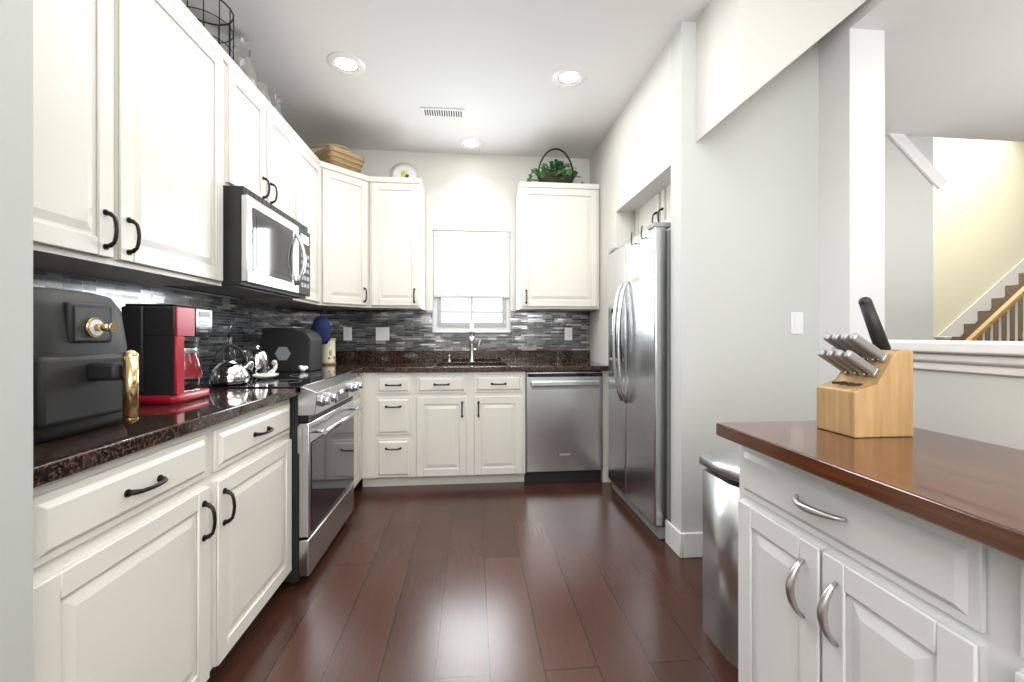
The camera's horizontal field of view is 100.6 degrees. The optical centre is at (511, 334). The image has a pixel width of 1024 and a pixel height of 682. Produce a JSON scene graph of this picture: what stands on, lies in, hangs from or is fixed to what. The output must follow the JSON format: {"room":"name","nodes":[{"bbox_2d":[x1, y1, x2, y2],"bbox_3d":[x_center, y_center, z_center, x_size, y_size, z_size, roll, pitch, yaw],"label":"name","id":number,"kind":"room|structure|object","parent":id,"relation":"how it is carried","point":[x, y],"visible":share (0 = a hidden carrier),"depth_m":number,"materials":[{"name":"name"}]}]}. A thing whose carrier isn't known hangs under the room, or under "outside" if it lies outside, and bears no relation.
{"room":"kitchen","nodes":[
{"label":"kitchen","id":0,"kind":"room"},
{"bbox_2d":[0,0,32,681],"bbox_3d":[-1.080,-0.240,-1.235,0.808,2.820,3.945,0,0,-5],"label":"wall","id":1,"kind":"structure","parent":0,"point":[16,340],"depth_m":0.74,"materials":[{"name":"grey paint"}]},
{"bbox_2d":[33,269,308,378],"bbox_3d":[-1.668,0.028,2.227,0.008,0.494,3.044,0,0,-5],"label":"tile backsplash","id":2,"kind":"structure","parent":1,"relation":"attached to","point":[248,319],"depth_m":2.37,"materials":[{"name":"tile"}]},
{"bbox_2d":[46,270,258,302],"bbox_3d":[-1.750,-0.240,2.287,0.140,2.820,3.195,0,0,-5],"label":"wall","id":3,"kind":"structure","parent":0,"point":[172,288],"depth_m":2.23,"materials":[{"name":"white paint"}]},
{"bbox_2d":[33,0,140,271],"bbox_3d":[-1.387,-0.758,1.058,0.340,1.075,0.664,0,0,-5],"label":"upper cabinet","id":4,"kind":"object","parent":3,"relation":"attached to","point":[87,53],"depth_m":1.24,"materials":[{"name":"white paint"}]},
{"bbox_2d":[60,0,232,285],"bbox_3d":[-1.437,-0.758,1.585,0.340,1.075,0.663,0,0,-5],"label":"upper cabinet","id":5,"kind":"object","parent":3,"relation":"attached to","point":[158,125],"depth_m":1.65,"materials":[{"name":"white paint"}]},
{"bbox_2d":[233,61,276,207],"bbox_3d":[-1.491,-0.990,2.144,0.340,0.610,0.448,0,0,-5],"label":"upper cabinet","id":6,"kind":"object","parent":3,"relation":"attached to","point":[254,117],"depth_m":2.18,"materials":[{"name":"white paint"}]},
{"bbox_2d":[186,0,233,60],"bbox_3d":[-1.486,-1.440,2.049,0.248,0.288,0.248,0,0,-5],"label":"wire basket","id":7,"kind":"object","parent":6,"relation":"on","point":[225,24],"visible":0.29,"depth_m":2.06,"materials":[{"name":"black metal"}]},
{"bbox_2d":[167,185,309,298],"bbox_3d":[-1.431,-0.453,2.308,0.486,0.454,0.765,0,0,-5],"label":"over-the-range microwave","id":8,"kind":"object","parent":6,"relation":"attached to","point":[266,249],"visible":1,"depth_m":2.10,"materials":[{"name":"silver metal"}]},
{"bbox_2d":[231,36,266,98],"bbox_3d":[-1.495,-1.453,2.349,0.161,0.313,0.159,0,0,-5],"label":"glass vase","id":9,"kind":"object","parent":6,"relation":"on","point":[243,48],"depth_m":2.32,"materials":[{"name":"white"}]},
{"bbox_2d":[240,135,328,307],"bbox_3d":[-1.544,-0.758,2.940,0.385,1.075,0.506,0,0,-5],"label":"upper cabinet","id":10,"kind":"object","parent":3,"relation":"attached to","point":[312,173],"depth_m":3.04,"materials":[{"name":"white paint"}]},
{"bbox_2d":[277,95,284,119],"bbox_3d":[-1.544,-1.420,2.766,0.128,0.247,0.126,0,0,-5],"label":"glass vase","id":11,"kind":"object","parent":10,"relation":"on","point":[279,99],"depth_m":2.75,"materials":[{"name":"white"}]},
{"bbox_2d":[277,112,296,220],"bbox_3d":[-1.520,-0.990,2.457,0.340,0.610,0.448,0,0,-5],"label":"upper cabinet","id":12,"kind":"object","parent":3,"relation":"attached to","point":[286,136],"depth_m":2.56,"materials":[{"name":"white paint"}]},
{"bbox_2d":[267,86,276,109],"bbox_3d":[-1.535,-1.403,2.566,0.136,0.213,0.134,0,0,-5],"label":"glass vase","id":13,"kind":"object","parent":12,"relation":"on","point":[272,98],"depth_m":2.73,"materials":[{"name":"white"}]},
{"bbox_2d":[298,164,372,309],"bbox_3d":[-1.481,-0.758,3.466,0.615,1.075,0.614,0,0,-5],"label":"upper cabinet","id":14,"kind":"object","parent":3,"relation":"attached to","point":[348,189],"depth_m":3.33,"materials":[{"name":"white paint"}]},
{"bbox_2d":[311,307,330,343],"bbox_3d":[-1.473,-0.071,3.275,0.150,0.281,0.100,0,0,-5],"label":"hanging bag","id":15,"kind":"object","parent":14,"relation":"hanging from","point":[321,326],"visible":0.71,"depth_m":3.24,"materials":[{"name":"blue fabric"}]},
{"bbox_2d":[310,144,363,172],"bbox_3d":[-1.448,-1.377,3.438,0.508,0.161,0.497,0,0,-5],"label":"woven basket","id":16,"kind":"object","parent":14,"relation":"on","point":[332,154],"visible":0.46,"depth_m":3.28,"materials":[{"name":"wicker"}]},
{"bbox_2d":[181,0,710,158],"bbox_3d":[0.196,-1.700,0.521,3.800,0.100,7.200,0,0,-5],"label":"ceiling","id":17,"kind":"structure","parent":0,"point":[490,67],"depth_m":2.58,"materials":[{"name":"white paint"}]},
{"bbox_2d":[326,52,365,75],"bbox_3d":[-1.010,-1.644,2.589,0.226,0.012,0.226,0,0,-5],"label":"recessed light","id":18,"kind":"object","parent":17,"relation":"in","point":[345,63],"visible":1,"depth_m":2.58,"materials":[{"name":"white plastic"}]},
{"bbox_2d":[420,107,464,117],"bbox_3d":[-0.510,-1.645,3.151,0.320,0.010,0.120,0,0,-5],"label":"ceiling vent","id":19,"kind":"object","parent":17,"relation":"in","point":[442,112],"visible":1,"depth_m":3.14,"materials":[{"name":"white metal"}]},
{"bbox_2d":[458,137,483,148],"bbox_3d":[-0.350,-1.644,3.664,0.226,0.012,0.226,0,0,-5],"label":"recessed light","id":20,"kind":"object","parent":17,"relation":"in","point":[469,143],"visible":1,"depth_m":3.65,"materials":[{"name":"white"}]},
{"bbox_2d":[552,66,586,87],"bbox_3d":[0.367,-1.644,2.720,0.226,0.012,0.226,0,0,-5],"label":"recessed light","id":21,"kind":"object","parent":17,"relation":"in","point":[571,76],"visible":1,"depth_m":2.71,"materials":[{"name":"white plastic"}]},
{"bbox_2d":[311,148,589,350],"bbox_3d":[-0.133,-0.240,3.975,3.800,2.820,0.140,0,0,-5],"label":"wall","id":22,"kind":"structure","parent":0,"point":[470,192],"depth_m":3.88,"materials":[{"name":"white paint"}]},
{"bbox_2d":[369,176,424,309],"bbox_3d":[-0.996,-0.758,3.625,0.465,1.075,0.386,0,0,-5],"label":"upper cabinet","id":23,"kind":"object","parent":22,"relation":"attached to","point":[396,204],"depth_m":3.48,"materials":[{"name":"white paint"}]},
{"bbox_2d":[390,163,416,177],"bbox_3d":[-0.953,-1.411,3.729,0.236,0.229,0.076,0,0,-5],"label":"decorative plate","id":24,"kind":"object","parent":23,"relation":"on","point":[407,170],"visible":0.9,"depth_m":3.75,"materials":[{"name":"white ceramic"}]},
{"bbox_2d":[309,310,589,350],"bbox_3d":[-0.529,0.028,3.860,2.525,0.494,0.008,0,0,-5],"label":"tile backsplash","id":25,"kind":"structure","parent":22,"relation":"attached to","point":[409,330],"depth_m":3.84,"materials":[{"name":"tile"}]},
{"bbox_2d":[343,327,351,340],"bbox_3d":[-1.456,-0.007,3.763,0.072,0.118,0.009,0,0,-5],"label":"electrical outlet plate","id":26,"kind":"object","parent":25,"relation":"attached to","point":[347,331],"depth_m":3.76,"materials":[{"name":"white plastic"}]},
{"bbox_2d":[376,327,388,339],"bbox_3d":[-1.154,-0.007,3.789,0.118,0.118,0.013,0,0,-5],"label":"electrical outlet plate","id":27,"kind":"object","parent":25,"relation":"attached to","point":[382,333],"depth_m":3.79,"materials":[{"name":"white plastic"}]},
{"bbox_2d":[565,328,571,339],"bbox_3d":[0.526,-0.007,3.951,0.072,0.118,0.009,0,0,-5],"label":"electrical outlet plate","id":28,"kind":"object","parent":25,"relation":"attached to","point":[568,331],"depth_m":3.95,"materials":[{"name":"white plastic"}]},
{"bbox_2d":[433,231,510,332],"bbox_3d":[-0.373,-0.494,3.955,0.907,1.112,0.195,0,0,-5],"label":"window","id":29,"kind":"structure","parent":22,"relation":"in","point":[459,315],"depth_m":3.98,"materials":[{"name":"white"}]},
{"bbox_2d":[434,231,509,322],"bbox_3d":[-0.369,-0.520,3.909,0.695,0.856,0.047,0,0,-5],"label":"window blind","id":30,"kind":"object","parent":29,"relation":"attached to","point":[471,264],"visible":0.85,"depth_m":3.91,"materials":[{"name":"white fabric"}]},
{"bbox_2d":[516,181,599,310],"bbox_3d":[0.395,-0.758,3.780,0.691,1.075,0.340,0,0,-5],"label":"upper cabinet","id":31,"kind":"object","parent":22,"relation":"attached to","point":[557,224],"depth_m":3.61,"materials":[{"name":"white paint"}]},
{"bbox_2d":[526,148,584,183],"bbox_3d":[0.397,-1.474,3.760,0.535,0.357,0.378,0,0,-5],"label":"basket","id":32,"kind":"object","parent":31,"relation":"on","point":[559,176],"visible":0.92,"depth_m":3.69,"materials":[{"name":"wicker"}]},
{"bbox_2d":[206,479,737,681],"bbox_3d":[4.543,1.195,2.340,13.600,0.050,10.000,0,0,-5],"label":"floor","id":33,"kind":"structure","parent":0,"point":[586,581],"depth_m":1.88,"materials":[{"name":"brown wood"}]},
{"bbox_2d":[33,423,220,681],"bbox_3d":[-1.219,0.728,1.034,0.600,0.884,0.585,0,0,-5],"label":"base cabinet","id":34,"kind":"object","parent":33,"relation":"on","point":[169,561],"depth_m":1.03,"materials":[{"name":"white paint"}]},
{"bbox_2d":[33,388,296,487],"bbox_3d":[-1.256,0.264,1.337,0.644,0.038,1.194,0,0,-5],"label":"countertop","id":35,"kind":"structure","parent":34,"relation":"on","point":[153,425],"depth_m":1.11,"materials":[{"name":"stone"}]},
{"bbox_2d":[33,287,138,444],"bbox_3d":[-1.181,0.067,1.048,0.478,0.355,0.330,0,0,-5],"label":"air fryer","id":36,"kind":"object","parent":35,"relation":"on","point":[85,370],"visible":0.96,"depth_m":1.02,"materials":[{"name":"black plastic"}]},
{"bbox_2d":[121,304,211,404],"bbox_3d":[-1.274,0.068,1.581,0.184,0.352,0.210,0,0,-5],"label":"coffee maker","id":37,"kind":"object","parent":35,"relation":"on","point":[170,369],"visible":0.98,"depth_m":1.48,"materials":[{"name":"red plastic"}]},
{"bbox_2d":[221,399,291,661],"bbox_3d":[-1.276,0.728,1.629,0.600,0.884,0.609,0,0,-5],"label":"base cabinet","id":38,"kind":"object","parent":33,"relation":"on","point":[256,446],"depth_m":1.60,"materials":[{"name":"white paint"}]},
{"bbox_2d":[198,372,362,584],"bbox_3d":[-1.282,0.704,2.322,0.759,0.932,0.765,0,0,-5],"label":"range","id":39,"kind":"object","parent":33,"relation":"on","point":[323,410],"visible":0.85,"depth_m":2.11,"materials":[{"name":"silver metal"}]},
{"bbox_2d":[223,324,235,361],"bbox_3d":[-1.589,0.089,2.390,0.064,0.296,0.063,0,0,-5],"label":"oil bottle","id":40,"kind":"object","parent":39,"relation":"on","point":[229,352],"visible":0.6,"depth_m":2.38,"materials":[{"name":"clear glass"}]},
{"bbox_2d":[209,344,254,385],"bbox_3d":[-1.356,0.141,2.049,0.164,0.192,0.180,0,0,-5],"label":"kettle","id":41,"kind":"object","parent":39,"relation":"on","point":[230,372],"visible":1,"depth_m":2.00,"materials":[{"name":"silver metal"}]},
{"bbox_2d":[243,345,270,375],"bbox_3d":[-1.522,0.149,2.522,0.156,0.176,0.282,0,0,-5],"label":"gooseneck kettle","id":42,"kind":"object","parent":39,"relation":"on","point":[260,363],"visible":0.81,"depth_m":2.49,"materials":[{"name":"silver metal"}]},
{"bbox_2d":[252,360,278,378],"bbox_3d":[-1.346,0.192,2.368,0.128,0.092,0.292,0,0,-5],"label":"spoon rest","id":43,"kind":"object","parent":39,"relation":"on","point":[271,374],"visible":1,"depth_m":2.37,"materials":[{"name":"white ceramic"}]},
{"bbox_2d":[352,372,364,487],"bbox_3d":[-1.400,0.728,2.930,0.600,0.884,0.459,0,0,-5],"label":"base cabinet","id":44,"kind":"object","parent":33,"relation":"on","point":[359,398],"depth_m":3.13,"materials":[{"name":"white paint"}]},
{"bbox_2d":[310,366,364,374],"bbox_3d":[-1.402,0.264,2.901,0.648,0.038,0.405,0,0,-5],"label":"countertop","id":45,"kind":"structure","parent":44,"relation":"on","point":[356,370],"depth_m":3.05,"materials":[{"name":"stone"}]},
{"bbox_2d":[262,327,321,371],"bbox_3d":[-1.491,0.096,2.891,0.310,0.297,0.221,0,0,-5],"label":"toaster","id":46,"kind":"object","parent":45,"relation":"on","point":[290,349],"visible":0.94,"depth_m":2.79,"materials":[{"name":"black"}]},
{"bbox_2d":[298,365,307,371],"bbox_3d":[-1.351,0.218,2.752,0.053,0.040,0.075,0,0,-5],"label":"paper towel","id":47,"kind":"object","parent":45,"relation":"on","point":[302,368],"visible":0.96,"depth_m":2.73,"materials":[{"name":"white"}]},
{"bbox_2d":[369,372,424,486],"bbox_3d":[-0.911,0.728,3.490,0.318,0.884,0.600,0,0,-5],"label":"base cabinet","id":48,"kind":"object","parent":33,"relation":"on","point":[396,399],"depth_m":3.20,"materials":[{"name":"white paint"}]},
{"bbox_2d":[322,350,607,372],"bbox_3d":[-0.510,0.312,3.528,2.543,0.335,0.674,0,0,-5],"label":"countertop","id":49,"kind":"structure","parent":48,"relation":"on","point":[485,360],"depth_m":3.77,"materials":[{"name":"stone"}]},
{"bbox_2d":[322,338,335,364],"bbox_3d":[-1.501,0.135,3.473,0.117,0.218,0.117,0,0,-5],"label":"canister","id":50,"kind":"object","parent":49,"relation":"on","point":[328,353],"visible":0.81,"depth_m":3.43,"materials":[{"name":"beige ceramic"}]},
{"bbox_2d":[448,321,480,361],"bbox_3d":[-0.422,0.061,3.736,0.296,0.366,0.216,0,0,-5],"label":"faucet","id":51,"kind":"object","parent":49,"relation":"on","point":[472,350],"visible":1,"depth_m":3.80,"materials":[{"name":"grey metal"}]},
{"bbox_2d":[524,371,602,482],"bbox_3d":[0.387,0.729,3.595,0.614,0.882,0.625,0,0,-5],"label":"dishwasher","id":52,"kind":"object","parent":33,"relation":"on","point":[563,426],"visible":1,"depth_m":3.31,"materials":[{"name":"grey metal"}]},
{"bbox_2d":[608,222,670,538],"bbox_3d":[1.127,0.262,2.857,0.882,1.815,0.828,0,0,-5],"label":"refrigerator","id":53,"kind":"object","parent":33,"relation":"on","point":[639,371],"visible":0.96,"depth_m":2.58,"materials":[{"name":"grey metal"}]},
{"bbox_2d":[676,530,702,557],"bbox_3d":[1.273,1.105,2.262,0.795,0.130,0.019,0,0,-5],"label":"baseboard","id":54,"kind":"structure","parent":33,"relation":"on","point":[685,545],"depth_m":2.22,"materials":[{"name":"white wood"}]},
{"bbox_2d":[699,452,738,667],"bbox_3d":[0.979,0.816,1.529,0.430,0.709,0.375,0,0,-5],"label":"trash can","id":55,"kind":"object","parent":33,"relation":"on","point":[720,540],"visible":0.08,"depth_m":1.57,"materials":[{"name":"silver metal"}]},
{"bbox_2d":[819,28,884,384],"bbox_3d":[1.766,-0.180,2.283,0.191,2.700,0.309,0,0,-5],"label":"post","id":56,"kind":"object","parent":33,"relation":"on","point":[851,167],"visible":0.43,"depth_m":2.14,"materials":[{"name":"white paint"}]},
{"bbox_2d":[738,445,973,681],"bbox_3d":[0.870,0.728,0.932,0.420,0.884,0.610,0,0,-5],"label":"base cabinet","id":57,"kind":"object","parent":33,"relation":"on","point":[837,583],"depth_m":0.86,"materials":[{"name":"white paint"}]},
{"bbox_2d":[716,421,1023,560],"bbox_3d":[1.010,0.265,-0.790,0.493,0.036,4.036,0,0,-5],"label":"countertop","id":58,"kind":"structure","parent":57,"relation":"on","point":[971,489],"depth_m":0.79,"materials":[{"name":"brown wood"}]},
{"bbox_2d":[816,297,912,437],"bbox_3d":[0.884,0.075,1.076,0.163,0.343,0.115,0,0,-5],"label":"knife block","id":59,"kind":"object","parent":58,"relation":"on","point":[867,392],"visible":1,"depth_m":1.03,"materials":[{"name":"brown wood"}]},
{"bbox_2d":[933,259,1023,340],"bbox_3d":[7.102,-0.819,5.826,3.925,3.978,1.045,0,0,-5],"label":"stairs","id":60,"kind":"structure","parent":33,"relation":"on","point":[1002,301],"depth_m":6.19,"materials":[{"name":"wood"}]},
{"bbox_2d":[974,541,1023,681],"bbox_3d":[0.928,0.728,0.324,0.420,0.884,0.610,0,0,-5],"label":"base cabinet","id":61,"kind":"object","parent":33,"relation":"on","point":[998,576],"depth_m":0.62,"materials":[{"name":"white paint"}]},
{"bbox_2d":[590,121,634,481],"bbox_3d":[1.282,-0.240,3.673,1.040,2.820,0.730,0,0,-5],"label":"wall","id":62,"kind":"structure","parent":0,"point":[616,229],"depth_m":3.52,"materials":[{"name":"white paint"}]},
{"bbox_2d":[616,39,670,211],"bbox_3d":[0.912,-1.298,2.814,0.140,0.705,0.910,0,0,-5],"label":"wall","id":63,"kind":"structure","parent":0,"point":[643,148],"depth_m":2.72,"materials":[{"name":"white paint"}]},
{"bbox_2d":[671,0,866,532],"bbox_3d":[1.291,-0.240,2.152,0.780,2.820,0.480,0,0,-5],"label":"wall","id":64,"kind":"structure","parent":0,"point":[744,179],"depth_m":2.26,"materials":[{"name":"grey paint"}]},
{"bbox_2d":[791,312,802,333],"bbox_3d":[1.539,-0.062,2.291,0.072,0.118,0.009,0,0,-5],"label":"light switch","id":65,"kind":"object","parent":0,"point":[796,317],"depth_m":2.29,"materials":[{"name":"white plastic"}]},
{"bbox_2d":[885,135,932,339],"bbox_3d":[2.553,-1.430,3.301,1.420,5.200,0.150,0,0,-5],"label":"wall","id":66,"kind":"structure","parent":0,"point":[908,250],"depth_m":3.27,"materials":[{"name":"grey paint"}]},
{"bbox_2d":[887,133,946,189],"bbox_3d":[3.087,-1.385,3.262,0.542,0.521,0.024,0,0,-5],"label":"trim","id":67,"kind":"structure","parent":66,"relation":"attached to","point":[920,161],"depth_m":3.25,"materials":[{"name":"white wood"}]},
{"bbox_2d":[819,0,1023,141],"bbox_3d":[6.688,-1.655,0.570,9.665,0.250,6.070,0,0,-5],"label":"ceiling","id":68,"kind":"structure","parent":0,"point":[954,68],"depth_m":2.40,"materials":[{"name":"white paint"}]},
{"bbox_2d":[913,369,1023,449],"bbox_3d":[1.323,0.626,-0.808,0.120,1.088,4.340,0,0,-5],"label":"wall","id":69,"kind":"structure","parent":0,"point":[984,408],"depth_m":1.01,"materials":[{"name":"grey paint"}]},
{"bbox_2d":[831,340,1023,377],"bbox_3d":[1.322,0.054,-0.794,0.180,0.076,4.368,0,0,-5],"label":"trim","id":70,"kind":"structure","parent":69,"relation":"on","point":[1001,358],"depth_m":1.00,"materials":[{"name":"white wood"}]},
{"bbox_2d":[933,137,1023,336],"bbox_3d":[6.868,-1.430,6.409,8.200,5.200,0.140,0,0,-5],"label":"wall","id":71,"kind":"structure","parent":0,"point":[978,224],"depth_m":6.34,"materials":[{"name":"beige paint"}]},
{"bbox_3d":[1.758,-0.240,2.894,0.240,2.820,0.910,0,0,-5],"label":"wall","id":72,"kind":"structure","parent":0,"visible":0},
{"bbox_2d":[635,184,670,235],"bbox_3d":[1.286,-0.950,2.849,0.688,0.560,0.900,0,0,-5],"label":"upper cabinet","id":73,"kind":"object","parent":72,"relation":"attached to","point":[657,208],"visible":0.19,"depth_m":2.90,"materials":[{"name":"white paint"}]}
]}

